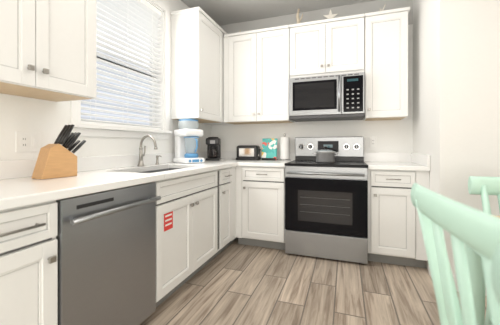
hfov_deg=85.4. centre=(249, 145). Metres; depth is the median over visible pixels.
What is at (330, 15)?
starfish
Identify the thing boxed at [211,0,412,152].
wall
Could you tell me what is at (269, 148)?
cookbook
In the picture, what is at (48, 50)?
upper cabinet
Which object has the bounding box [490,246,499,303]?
chair
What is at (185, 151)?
maker
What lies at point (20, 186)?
countertop
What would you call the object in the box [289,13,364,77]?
upper cabinet
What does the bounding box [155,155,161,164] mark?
soap dispenser
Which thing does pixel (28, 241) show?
base cabinet
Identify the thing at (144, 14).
window blinds
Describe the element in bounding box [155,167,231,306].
base cabinet
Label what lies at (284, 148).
paper towel holder
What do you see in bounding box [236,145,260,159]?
toaster
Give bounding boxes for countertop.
[0,152,249,210]
[221,151,429,170]
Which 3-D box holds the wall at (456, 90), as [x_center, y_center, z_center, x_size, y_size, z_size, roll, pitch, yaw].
[3.316,-0.265,1.968,3.580,2.720,1.040,0,0,19]
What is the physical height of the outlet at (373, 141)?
0.116 m
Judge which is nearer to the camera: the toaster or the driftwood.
the driftwood
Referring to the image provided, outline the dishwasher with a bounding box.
[56,182,160,324]
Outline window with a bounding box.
[68,0,171,138]
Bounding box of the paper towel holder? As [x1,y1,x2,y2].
[279,134,289,160]
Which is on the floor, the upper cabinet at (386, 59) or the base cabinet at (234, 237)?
the base cabinet at (234, 237)
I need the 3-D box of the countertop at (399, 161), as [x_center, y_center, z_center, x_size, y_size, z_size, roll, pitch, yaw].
[0.512,0.150,3.008,2.396,0.139,0.648,0,0,19]
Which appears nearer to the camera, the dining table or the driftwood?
the dining table
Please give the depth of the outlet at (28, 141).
1.57 m
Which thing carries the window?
in the wall at (49, 120)
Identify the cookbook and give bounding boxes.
[261,138,277,159]
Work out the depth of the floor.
2.00 m
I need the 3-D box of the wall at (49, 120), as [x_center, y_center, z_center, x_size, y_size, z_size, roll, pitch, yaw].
[-1.576,-0.265,0.990,0.150,2.720,6.150,0,0,19]
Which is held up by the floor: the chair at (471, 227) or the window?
the chair at (471, 227)
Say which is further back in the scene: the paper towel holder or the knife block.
the paper towel holder
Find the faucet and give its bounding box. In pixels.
[137,135,157,165]
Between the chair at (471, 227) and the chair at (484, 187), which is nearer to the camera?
the chair at (471, 227)
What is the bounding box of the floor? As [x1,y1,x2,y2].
[140,238,486,324]
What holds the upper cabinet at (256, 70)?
attached to the wall at (394, 136)
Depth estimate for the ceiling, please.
3.19 m
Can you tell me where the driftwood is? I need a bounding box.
[296,8,302,22]
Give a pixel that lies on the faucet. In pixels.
(141, 162)
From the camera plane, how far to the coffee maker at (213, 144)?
3.23 m
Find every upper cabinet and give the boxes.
[0,0,96,101]
[170,7,229,124]
[223,25,293,123]
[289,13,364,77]
[363,7,409,120]
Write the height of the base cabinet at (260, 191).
0.872 m
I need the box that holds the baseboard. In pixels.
[453,276,486,295]
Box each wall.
[0,0,210,160]
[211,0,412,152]
[413,0,499,275]
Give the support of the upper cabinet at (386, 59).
attached to the wall at (394, 136)
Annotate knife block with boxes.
[32,124,85,178]
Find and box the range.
[285,137,367,263]
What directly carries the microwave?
attached to the upper cabinet at (332, 46)
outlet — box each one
[16,131,41,151]
[370,137,376,146]
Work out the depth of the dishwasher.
1.34 m
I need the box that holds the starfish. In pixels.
[323,9,336,18]
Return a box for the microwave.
[289,72,364,121]
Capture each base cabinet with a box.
[0,200,57,324]
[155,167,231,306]
[232,166,236,241]
[236,166,285,249]
[367,169,428,267]
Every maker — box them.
[173,119,204,163]
[206,137,220,160]
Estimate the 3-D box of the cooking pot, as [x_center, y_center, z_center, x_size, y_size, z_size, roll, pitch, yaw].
[0.788,0.093,2.831,0.255,0.165,0.198,0,0,19]
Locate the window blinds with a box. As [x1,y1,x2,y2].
[81,0,161,129]
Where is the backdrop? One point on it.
(111, 109)
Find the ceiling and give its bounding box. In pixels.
[181,0,374,25]
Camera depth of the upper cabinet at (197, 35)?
2.84 m
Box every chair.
[411,183,499,324]
[468,176,499,324]
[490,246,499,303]
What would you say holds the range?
on the floor
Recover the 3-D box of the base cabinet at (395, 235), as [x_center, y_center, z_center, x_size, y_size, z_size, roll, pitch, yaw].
[1.415,0.658,2.699,0.486,0.872,0.628,0,0,19]
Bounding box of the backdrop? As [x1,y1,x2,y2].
[81,2,148,124]
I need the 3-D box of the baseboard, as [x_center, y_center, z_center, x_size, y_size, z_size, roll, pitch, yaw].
[3.128,1.040,1.475,3.584,0.110,0.012,0,0,19]
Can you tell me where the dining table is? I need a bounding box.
[465,215,499,324]
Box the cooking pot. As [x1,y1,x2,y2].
[313,146,337,162]

